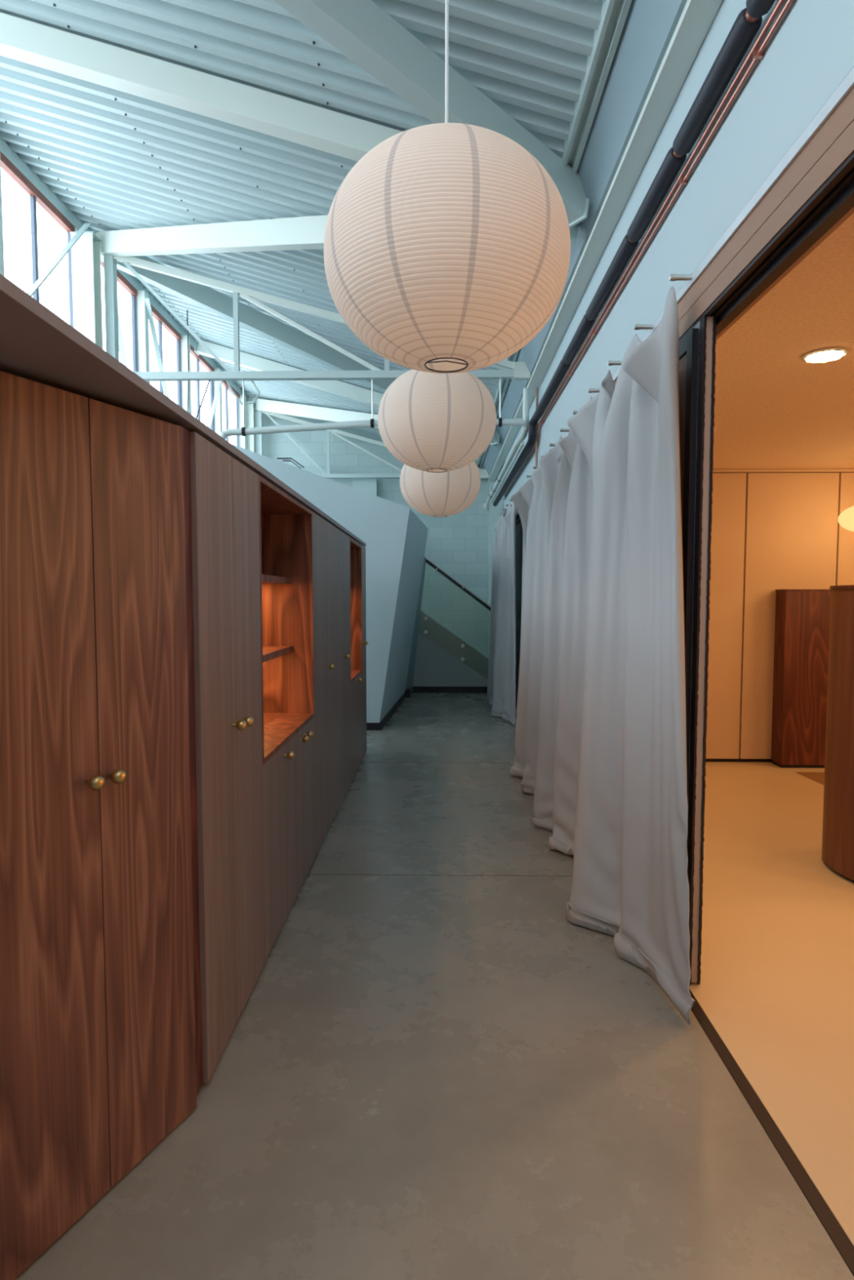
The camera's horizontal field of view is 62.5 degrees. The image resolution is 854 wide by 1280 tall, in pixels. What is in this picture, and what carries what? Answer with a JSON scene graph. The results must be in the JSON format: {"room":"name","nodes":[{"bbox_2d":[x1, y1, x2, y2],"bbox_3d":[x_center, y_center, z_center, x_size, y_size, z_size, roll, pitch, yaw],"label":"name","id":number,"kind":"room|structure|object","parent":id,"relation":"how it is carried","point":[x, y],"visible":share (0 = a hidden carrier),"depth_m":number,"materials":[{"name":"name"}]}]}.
{"room":"corridor","nodes":[
{"label":"corridor","id":0,"kind":"room"},
{"bbox_2d":[0,137,246,402],"bbox_3d":[-3.428,-1.482,5.482,0.250,5.300,14.200,0,3,1],"label":"wall","id":1,"kind":"structure","parent":0,"point":[5,148],"depth_m":6.46,"materials":[{"name":"white paint"}]},
{"bbox_2d":[0,152,4,276],"bbox_3d":[-3.259,-2.819,5.308,0.090,1.890,0.100,0,3,1],"label":"window post","id":2,"kind":"object","parent":1,"relation":"attached to","point":[2,247],"visible":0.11,"depth_m":5.32,"materials":[{"name":"beige metal"}]},
{"bbox_2d":[26,222,90,296],"bbox_3d":[-3.105,-3.060,5.807,0.051,1.320,1.164,0,3,5],"label":"brace","id":3,"kind":"object","parent":2,"relation":"attached to","point":[44,276],"visible":0.64,"depth_m":5.89,"materials":[{"name":"grey metal"}]},
{"bbox_2d":[0,151,75,327],"bbox_3d":[-3.332,-2.859,5.984,0.102,1.888,1.230,0,3,1],"label":"window","id":4,"kind":"structure","parent":1,"relation":"in","point":[35,232],"depth_m":5.94,"materials":[{"name":"blue"}]},
{"bbox_2d":[100,261,137,371],"bbox_3d":[-3.308,-2.940,7.331,0.102,1.888,1.230,0,3,1],"label":"window","id":5,"kind":"structure","parent":1,"relation":"in","point":[126,292],"depth_m":7.73,"materials":[{"name":"blue"}]},
{"bbox_2d":[137,290,150,383],"bbox_3d":[-3.212,-2.982,8.003,0.090,1.890,0.100,0,3,1],"label":"window post","id":6,"kind":"object","parent":1,"relation":"attached to","point":[142,313],"visible":0.45,"depth_m":7.93,"materials":[{"name":"beige metal"}]},
{"bbox_2d":[144,297,168,397],"bbox_3d":[-3.132,-3.237,8.262,0.050,1.236,0.680,0,3,1],"label":"brace","id":7,"kind":"object","parent":6,"relation":"attached to","point":[147,300],"visible":0.64,"depth_m":8.12,"materials":[{"name":"grey metal"}]},
{"bbox_2d":[135,296,181,406],"bbox_3d":[-3.284,-3.021,8.678,0.102,1.888,1.230,0,3,1],"label":"window","id":8,"kind":"structure","parent":1,"relation":"in","point":[168,338],"depth_m":8.83,"materials":[{"name":"blue"}]},
{"bbox_2d":[181,335,191,414],"bbox_3d":[-3.188,-3.063,9.350,0.090,1.890,0.100,0,3,1],"label":"window post","id":9,"kind":"object","parent":1,"relation":"attached to","point":[184,338],"visible":0.41,"depth_m":9.28,"materials":[{"name":"beige metal"}]},
{"bbox_2d":[179,340,213,431],"bbox_3d":[-3.260,-3.102,10.025,0.102,1.888,1.230,0,3,1],"label":"window","id":10,"kind":"structure","parent":1,"relation":"in","point":[197,362],"depth_m":10.13,"materials":[{"name":"blue"}]},
{"bbox_2d":[213,368,222,435],"bbox_3d":[-3.164,-3.144,10.698,0.090,1.890,0.100,0,3,1],"label":"window post","id":11,"kind":"object","parent":1,"relation":"attached to","point":[218,411],"visible":0.48,"depth_m":10.64,"materials":[{"name":"beige metal"}]},
{"bbox_2d":[207,380,222,428],"bbox_3d":[-3.098,-3.355,10.213,0.050,1.237,0.830,0,3,1],"label":"brace","id":12,"kind":"object","parent":11,"relation":"attached to","point":[218,387],"visible":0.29,"depth_m":10.25,"materials":[{"name":"grey metal"}]},
{"bbox_2d":[213,380,239,446],"bbox_3d":[-3.237,-3.183,11.373,0.102,1.888,1.230,0,3,1],"label":"window","id":13,"kind":"structure","parent":1,"relation":"in","point":[229,402],"depth_m":11.55,"materials":[{"name":"blue"}]},
{"bbox_2d":[239,394,246,448],"bbox_3d":[-3.141,-3.225,12.045,0.090,1.890,0.100,0,3,1],"label":"window post","id":14,"kind":"object","parent":1,"relation":"attached to","point":[242,438],"visible":0.43,"depth_m":11.97,"materials":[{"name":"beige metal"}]},
{"bbox_2d":[0,0,605,463],"bbox_3d":[-1.310,-3.399,6.625,4.260,1.316,11.786,0,3,1],"label":"ceiling","id":15,"kind":"structure","parent":0,"point":[117,160],"depth_m":4.56,"materials":[{"name":"grey paint"}]},
{"bbox_2d":[186,309,189,412],"bbox_3d":[-2.908,-2.984,8.488,0.092,1.939,0.014,0,3,1],"label":"hanging cable","id":16,"kind":"object","parent":15,"relation":"hanging from","point":[187,309],"visible":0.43,"depth_m":8.46,"materials":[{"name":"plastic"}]},
{"bbox_2d":[0,12,402,161],"bbox_3d":[-1.199,-3.061,3.975,4.087,1.376,0.160,0,3,1],"label":"roof beam","id":17,"kind":"structure","parent":15,"relation":"attached to","point":[22,40],"depth_m":3.92,"materials":[{"name":"beige metal"}]},
{"bbox_2d":[194,339,383,407],"bbox_3d":[-1.100,-3.399,9.584,4.087,1.376,0.160,0,3,1],"label":"roof beam","id":18,"kind":"structure","parent":15,"relation":"attached to","point":[224,353],"depth_m":9.52,"materials":[{"name":"beige metal"}]},
{"bbox_2d":[100,255,500,444],"bbox_3d":[-1.091,-3.266,8.154,4.934,1.401,0.140,-2,4,-33],"label":"roof beam","id":19,"kind":"structure","parent":15,"relation":"attached to","point":[209,299],"depth_m":7.60,"materials":[{"name":"grey metal"}]},
{"bbox_2d":[118,314,127,367],"bbox_3d":[-3.120,-2.841,7.248,0.051,1.608,0.822,0,3,-6],"label":"brace","id":20,"kind":"object","parent":19,"relation":"attached to","point":[122,352],"visible":0.21,"depth_m":7.17,"materials":[{"name":"grey metal"}]},
{"bbox_2d":[93,214,578,258],"bbox_3d":[-1.139,-3.104,5.393,4.882,1.391,0.140,2,4,34],"label":"roof beam","id":21,"kind":"structure","parent":15,"relation":"attached to","point":[303,233],"depth_m":5.69,"materials":[{"name":"beige metal"}]},
{"bbox_2d":[249,396,497,447],"bbox_3d":[-1.041,-3.440,10.962,4.839,1.391,0.140,2,4,34],"label":"roof beam","id":22,"kind":"structure","parent":15,"relation":"attached to","point":[263,405],"depth_m":11.46,"materials":[{"name":"beige metal"}]},
{"bbox_2d":[272,0,589,228],"bbox_3d":[-1.190,-2.925,2.500,4.985,1.401,0.160,-2,4,-34],"label":"roof beam","id":23,"kind":"structure","parent":15,"relation":"attached to","point":[361,30],"depth_m":3.24,"materials":[{"name":"grey metal"}]},
{"bbox_2d":[377,368,496,472],"bbox_3d":[0.064,-1.990,4.438,0.750,1.824,0.750,1,4,14],"label":"paper lantern","id":24,"kind":"object","parent":15,"relation":"hanging from","point":[428,422],"visible":0.97,"depth_m":4.20,"materials":[{"name":"white paper"}]},
{"bbox_2d":[400,461,480,517],"bbox_3d":[0.122,-2.062,6.507,0.750,1.824,0.750,1,4,14],"label":"paper lantern","id":25,"kind":"object","parent":15,"relation":"hanging from","point":[445,494],"visible":0.74,"depth_m":6.29,"materials":[{"name":"white paper"}]},
{"bbox_2d":[324,0,570,373],"bbox_3d":[0.060,-1.764,2.137,0.750,1.824,0.750,-1,4,-12],"label":"paper lantern","id":26,"kind":"object","parent":15,"relation":"hanging from","point":[447,245],"visible":1,"depth_m":1.90,"materials":[{"name":"white paper"}]},
{"bbox_2d":[231,444,427,722],"bbox_3d":[-1.611,-0.854,9.195,3.213,3.600,2.600,0,3,1],"label":"wall","id":27,"kind":"structure","parent":0,"point":[395,538],"depth_m":7.89,"materials":[{"name":"teal paint"}]},
{"bbox_2d":[276,457,304,468],"bbox_3d":[-1.511,-1.962,7.814,0.300,0.113,0.050,0,3,1],"label":"handrail","id":28,"kind":"object","parent":27,"relation":"attached to","point":[277,458],"visible":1,"depth_m":7.81,"materials":[{"name":"grey metal"}]},
{"bbox_2d":[405,558,426,693],"bbox_3d":[-0.223,-0.198,10.773,0.415,2.100,0.480,0,3,1],"label":"trim","id":29,"kind":"structure","parent":27,"relation":"attached to","point":[409,684],"depth_m":10.86,"materials":[{"name":"paint"}]},
{"bbox_2d":[366,686,487,730],"bbox_3d":[-0.974,0.877,9.554,4.480,0.100,3.170,0,3,1],"label":"baseboard","id":30,"kind":"structure","parent":27,"relation":"attached to","point":[415,689],"depth_m":11.09,"materials":[{"name":"black"}]},
{"bbox_2d":[238,395,488,657],"bbox_3d":[-1.007,-1.863,12.630,4.740,5.200,0.200,0,3,1],"label":"wall","id":31,"kind":"structure","parent":0,"point":[458,544],"depth_m":12.49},
{"bbox_2d":[352,478,377,496],"bbox_3d":[-1.090,-2.441,12.422,0.420,0.780,0.150,0,3,1],"label":"duct","id":32,"kind":"object","parent":31,"relation":"attached to","point":[369,486],"visible":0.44,"depth_m":12.33,"materials":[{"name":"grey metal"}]},
{"bbox_2d":[488,465,504,658],"bbox_3d":[1.227,-1.149,12.424,0.265,3.800,0.220,0,3,1],"label":"trim","id":33,"kind":"structure","parent":31,"relation":"attached to","point":[494,511],"depth_m":12.28,"materials":[{"name":"white paint"}]},
{"bbox_2d":[476,0,631,467],"bbox_3d":[0.793,-2.671,5.336,0.082,0.110,14.200,0,3,1],"label":"trim","id":34,"kind":"structure","parent":31,"relation":"attached to","point":[614,13],"depth_m":3.18,"materials":[{"name":"grey metal"}]},
{"bbox_2d":[481,0,687,475],"bbox_3d":[0.899,-2.576,5.340,0.135,0.300,14.200,0,3,1],"label":"trim","id":35,"kind":"structure","parent":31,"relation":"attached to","point":[649,27],"depth_m":3.23,"materials":[{"name":"paint"}]},
{"bbox_2d":[14,693,853,1279],"bbox_3d":[1.397,1.238,5.561,9.400,0.140,14.200,0,3,1],"label":"floor","id":36,"kind":"structure","parent":0,"point":[429,1070],"depth_m":2.23,"materials":[{"name":"concrete"}]},
{"bbox_2d":[69,231,102,348],"bbox_3d":[-3.169,-1.331,6.689,0.215,4.852,0.170,0,3,1],"label":"window","id":37,"kind":"structure","parent":36,"relation":"on","point":[86,252],"depth_m":6.51,"materials":[{"name":"glass"}]},
{"bbox_2d":[100,253,532,381],"bbox_3d":[-1.080,-2.803,6.684,4.200,1.791,0.100,0,3,1],"label":"roof truss","id":38,"kind":"object","parent":37,"relation":"attached to","point":[504,369],"visible":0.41,"depth_m":6.66,"materials":[{"name":"grey metal"}]},
{"bbox_2d":[195,380,209,417],"bbox_3d":[-2.169,-2.250,6.756,0.190,0.484,0.012,0,3,1],"label":"wire","id":39,"kind":"object","parent":38,"relation":"hanging from","point":[209,380],"visible":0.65,"depth_m":6.75,"materials":[{"name":"grey metal"}]},
{"bbox_2d":[226,380,260,404],"bbox_3d":[-1.769,-2.389,6.761,0.337,0.252,0.018,0,3,1],"label":"cable loop","id":40,"kind":"object","parent":38,"relation":"hanging from","point":[227,381],"visible":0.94,"depth_m":6.76,"materials":[{"name":"grey metal"}]},
{"bbox_2d":[220,377,524,439],"bbox_3d":[-0.536,-2.155,6.708,2.912,0.655,0.094,0,3,1],"label":"pipe","id":41,"kind":"object","parent":38,"relation":"hanging from","point":[500,422],"visible":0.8,"depth_m":6.70,"materials":[{"name":"white metal"}]},
{"bbox_2d":[0,370,196,1279],"bbox_3d":[-1.128,0.424,1.525,0.549,1.970,1.240,2,4,24],"label":"storage cabinet","id":42,"kind":"object","parent":36,"relation":"on","point":[98,1052],"visible":1,"depth_m":1.68,"materials":[{"name":"brown wood"}]},
{"bbox_2d":[178,425,265,1095],"bbox_3d":[-0.879,0.367,2.414,0.529,1.978,0.793,0,3,1],"label":"storage cabinet","id":43,"kind":"object","parent":36,"relation":"on","point":[221,493],"visible":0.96,"depth_m":2.31,"materials":[{"name":"brown wood"}]},
{"bbox_2d":[245,401,256,453],"bbox_3d":[-3.071,-1.667,12.278,0.215,4.852,0.170,0,3,1],"label":"steel column","id":44,"kind":"structure","parent":36,"relation":"on","point":[251,413],"depth_m":12.09,"materials":[{"name":"white metal"}]},
{"bbox_2d":[253,409,489,478],"bbox_3d":[-0.983,-3.136,12.213,4.200,1.791,0.100,0,3,1],"label":"roof truss","id":45,"kind":"object","parent":44,"relation":"attached to","point":[483,473],"visible":0.39,"depth_m":12.19,"materials":[{"name":"grey metal"}]},
{"bbox_2d":[258,475,315,961],"bbox_3d":[-0.862,0.308,3.390,0.529,1.978,1.160,0,3,1],"label":"storage cabinet","id":46,"kind":"object","parent":36,"relation":"on","point":[286,524],"visible":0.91,"depth_m":3.79,"materials":[{"name":"brown wood"}]},
{"bbox_2d":[262,573,291,584],"bbox_3d":[-0.883,-0.293,3.354,0.245,0.034,1.116,0,3,1],"label":"shelf","id":47,"kind":"object","parent":46,"relation":"attached to","point":[267,579],"depth_m":3.65,"materials":[{"name":"brown wood"}]},
{"bbox_2d":[262,645,292,662],"bbox_3d":[-0.883,0.082,3.377,0.245,0.034,1.116,0,3,1],"label":"shelf","id":48,"kind":"object","parent":46,"relation":"attached to","point":[269,652],"depth_m":3.65,"materials":[{"name":"brown wood"}]},
{"bbox_2d":[312,511,351,855],"bbox_3d":[-0.837,0.224,4.787,0.529,1.978,1.636,0,3,1],"label":"storage cabinet","id":49,"kind":"object","parent":36,"relation":"on","point":[331,545],"visible":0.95,"depth_m":4.55,"materials":[{"name":"brown wood"}]},
{"bbox_2d":[0,273,366,546],"bbox_3d":[-0.901,-0.670,2.764,0.500,0.026,7.965,0,3,1],"label":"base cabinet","id":50,"kind":"object","parent":49,"relation":"on","point":[37,344],"visible":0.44,"depth_m":1.51,"materials":[{"name":"laminate"}]},
{"bbox_2d":[349,537,362,782],"bbox_3d":[-0.815,0.149,6.025,0.529,1.978,0.840,0,3,1],"label":"storage cabinet","id":51,"kind":"object","parent":36,"relation":"on","point":[356,628],"visible":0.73,"depth_m":6.37,"materials":[{"name":"brown wood"}]},
{"bbox_2d":[361,545,368,758],"bbox_3d":[-0.805,0.113,6.618,0.529,1.978,0.345,0,3,1],"label":"storage cabinet","id":52,"kind":"object","parent":36,"relation":"on","point":[365,642],"visible":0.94,"depth_m":6.58,"materials":[{"name":"brown wood"}]},
{"bbox_2d":[688,989,853,1276],"bbox_3d":[1.000,1.343,3.470,0.040,0.101,10.000,0,3,1],"label":"trim","id":53,"kind":"structure","parent":36,"relation":"on","point":[842,1242],"depth_m":1.93,"materials":[{"name":"brown wood"}]},
{"bbox_2d":[679,328,698,798],"bbox_3d":[1.007,0.051,3.182,0.022,2.485,0.980,0,3,1],"label":"door","id":54,"kind":"structure","parent":53,"relation":"on","point":[688,345],"depth_m":2.68,"materials":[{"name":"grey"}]},
{"bbox_2d":[770,589,830,768],"bbox_3d":[3.475,0.340,6.237,0.730,1.572,0.200,0,3,1],"label":"cabinet","id":55,"kind":"object","parent":36,"relation":"on","point":[802,616],"visible":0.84,"depth_m":6.15,"materials":[{"name":"brown wood"}]},
{"bbox_2d":[795,772,824,784],"bbox_3d":[3.362,1.148,5.841,0.400,0.004,0.400,0,3,1],"label":"rug","id":56,"kind":"object","parent":36,"relation":"on","point":[818,777],"visible":0.5,"depth_m":5.91,"materials":[{"name":"brown fabric"}]},
{"bbox_2d":[821,585,853,882],"bbox_3d":[3.241,0.492,3.770,2.070,1.565,0.940,0,3,1],"label":"cabinet","id":57,"kind":"object","parent":36,"relation":"on","point":[837,826],"visible":1,"depth_m":3.77,"materials":[{"name":"brown wood"}]},
{"bbox_2d":[412,610,488,686],"bbox_3d":[0.445,0.076,11.129,1.700,1.510,0.120,0,3,1],"label":"wall","id":58,"kind":"structure","parent":0,"point":[439,652],"depth_m":11.09,"materials":[{"name":"grey paint"}]},
{"bbox_2d":[423,555,490,661],"bbox_3d":[0.543,-0.270,11.000,1.499,2.097,0.092,0,3,1],"label":"glass balustrade","id":59,"kind":"object","parent":58,"relation":"attached to","point":[425,618],"visible":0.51,"depth_m":10.94,"materials":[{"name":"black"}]},
{"bbox_2d":[515,520,522,706],"bbox_3d":[1.239,-0.280,8.478,0.060,2.540,4.000,0,3,1],"label":"wall","id":60,"kind":"structure","parent":0,"point":[518,531],"depth_m":9.48,"materials":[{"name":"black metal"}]},
{"bbox_2d":[515,86,853,514],"bbox_3d":[1.119,-1.377,4.356,0.158,0.146,12.100,0,3,1],"label":"trim","id":61,"kind":"structure","parent":60,"relation":"attached to","point":[833,143],"depth_m":2.03,"materials":[{"name":"brown wood"}]},
{"bbox_2d":[515,151,853,524],"bbox_3d":[1.091,-1.285,4.362,0.094,0.040,12.100,0,3,1],"label":"trim","id":62,"kind":"structure","parent":60,"relation":"attached to","point":[834,198],"depth_m":2.04,"materials":[{"name":"black metal"}]},
{"bbox_2d":[686,315,716,984],"bbox_3d":[1.045,0.037,3.247,0.046,2.524,1.207,0,3,1],"label":"door frame","id":63,"kind":"structure","parent":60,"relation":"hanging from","point":[705,401],"depth_m":2.65,"materials":[{"name":"black metal"}]},
{"bbox_2d":[504,0,853,509],"bbox_3d":[1.118,-2.079,4.314,0.160,1.169,12.100,0,3,1],"label":"wall","id":64,"kind":"structure","parent":0,"point":[810,52],"depth_m":2.50,"materials":[{"name":"blue paint"}]},
{"bbox_2d":[534,388,537,470],"bbox_3d":[1.056,-1.961,6.777,0.022,0.900,0.022,1,4,23],"label":"rod","id":65,"kind":"object","parent":64,"relation":"attached to","point":[536,389],"visible":0.65,"depth_m":6.77,"materials":[{"name":"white metal"}]},
{"bbox_2d":[559,428,569,431],"bbox_3d":[1.004,-1.521,5.106,0.085,0.028,0.025,0,3,1],"label":"peg","id":66,"kind":"object","parent":64,"relation":"attached to","point":[560,429],"visible":0.91,"depth_m":5.10,"materials":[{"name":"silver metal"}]},
{"bbox_2d":[587,388,599,393],"bbox_3d":[0.987,-1.462,4.132,0.085,0.028,0.025,0,3,1],"label":"peg","id":67,"kind":"object","parent":64,"relation":"attached to","point":[589,390],"visible":0.89,"depth_m":4.12,"materials":[{"name":"silver metal"}]},
{"bbox_2d":[487,0,722,483],"bbox_3d":[1.000,-2.476,5.344,0.107,0.260,14.200,0,3,1],"label":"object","id":68,"kind":"structure","parent":64,"relation":"attached to","point":[696,17],"depth_m":3.28,"materials":[{"name":"beige metal"}]},
{"bbox_2d":[607,360,622,366],"bbox_3d":[0.978,-1.433,3.645,0.085,0.028,0.025,0,3,1],"label":"peg","id":69,"kind":"object","parent":64,"relation":"attached to","point":[610,363],"visible":0.91,"depth_m":3.64,"materials":[{"name":"silver metal"}]},
{"bbox_2d":[493,0,775,506],"bbox_3d":[0.980,-1.873,4.780,0.096,0.277,12.800,0,3,1],"label":"insulated pipe","id":70,"kind":"object","parent":64,"relation":"attached to","point":[747,24],"visible":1,"depth_m":2.75,"materials":[{"name":"grey"}]},
{"bbox_2d":[633,324,653,330],"bbox_3d":[0.970,-1.403,3.158,0.085,0.028,0.025,0,3,1],"label":"peg","id":71,"kind":"object","parent":64,"relation":"attached to","point":[636,326],"visible":1,"depth_m":3.15,"materials":[{"name":"silver metal"}]},
{"bbox_2d":[503,0,792,496],"bbox_3d":[1.019,-1.817,4.331,0.032,0.159,11.900,0,3,1],"label":"copper pipe","id":72,"kind":"object","parent":64,"relation":"attached to","point":[757,51],"visible":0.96,"depth_m":2.64,"materials":[{"name":"brown metal"}]},
{"bbox_2d":[668,273,692,281],"bbox_3d":[0.961,-1.374,2.671,0.085,0.028,0.025,0,3,1],"label":"peg","id":73,"kind":"object","parent":64,"relation":"attached to","point":[672,277],"visible":1,"depth_m":2.66,"materials":[{"name":"silver metal"}]},
{"bbox_2d":[510,285,694,1026],"bbox_3d":[0.845,-0.130,4.783,0.350,2.679,4.829,0,3,1],"label":"curtain","id":74,"kind":"object","parent":73,"relation":"hanging from","point":[601,746],"visible":1,"depth_m":3.15,"materials":[{"name":"grey fabric"}]},
{"bbox_2d":[511,66,853,507],"bbox_3d":[1.110,-1.468,4.351,0.157,0.035,12.100,0,3,1],"label":"trim","id":75,"kind":"structure","parent":64,"relation":"attached to","point":[846,85],"depth_m":2.03,"materials":[{"name":"silver metal"}]},
{"bbox_2d":[705,468,853,761],"bbox_3d":[3.603,-0.203,6.373,5.020,2.640,0.128,0,3,1],"label":"wall","id":76,"kind":"structure","parent":0,"point":[771,530],"depth_m":6.30,"materials":[{"name":"beige wood"}]},
{"bbox_3d":[1.060,-1.714,8.315,0.085,0.028,0.025,0,3,1],"label":"peg","id":77,"kind":"object","parent":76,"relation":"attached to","visible":0},
{"bbox_2d":[486,502,515,726],"bbox_3d":[0.943,-0.394,9.164,0.277,2.678,2.283,0,3,1],"label":"curtain","id":78,"kind":"object","parent":77,"relation":"hanging from","point":[501,686],"visible":1,"depth_m":8.80,"materials":[{"name":"grey fabric"}]},
{"bbox_2d":[712,213,853,469],"bbox_3d":[3.573,-1.339,2.361,4.940,0.110,8.200,0,3,1],"label":"ceiling","id":79,"kind":"structure","parent":0,"point":[775,409],"depth_m":3.64,"materials":[{"name":"white paint"}]},
{"bbox_2d":[800,346,848,363],"bbox_3d":[1.866,-1.334,3.304,0.196,0.014,0.196,0,3,1],"label":"recessed light","id":80,"kind":"object","parent":79,"relation":"in","point":[825,356],"visible":1,"depth_m":3.28,"materials":[{"name":"beige"}]},
{"bbox_2d":[837,506,853,531],"bbox_3d":[3.600,-1.167,5.628,0.540,0.627,0.540,0,3,1],"label":"pendant lamp","id":81,"kind":"object","parent":79,"relation":"hanging from","point":[846,518],"visible":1,"depth_m":5.62,"materials":[{"name":"white glass"}]},
{"bbox_3d":[1.368,-1.092,11.483,0.070,3.800,2.100,0,3,1],"label":"wall","id":82,"kind":"structure","parent":0,"visible":0},
{"bbox_2d":[485,387,528,507],"bbox_3d":[1.107,-2.302,9.248,0.356,0.517,5.035,0,3,1],"label":"drain pipe","id":83,"kind":"object","parent":82,"relation":"attached to","point":[519,443],"visible":0.92,"depth_m":7.46,"materials":[{"name":"white metal"}]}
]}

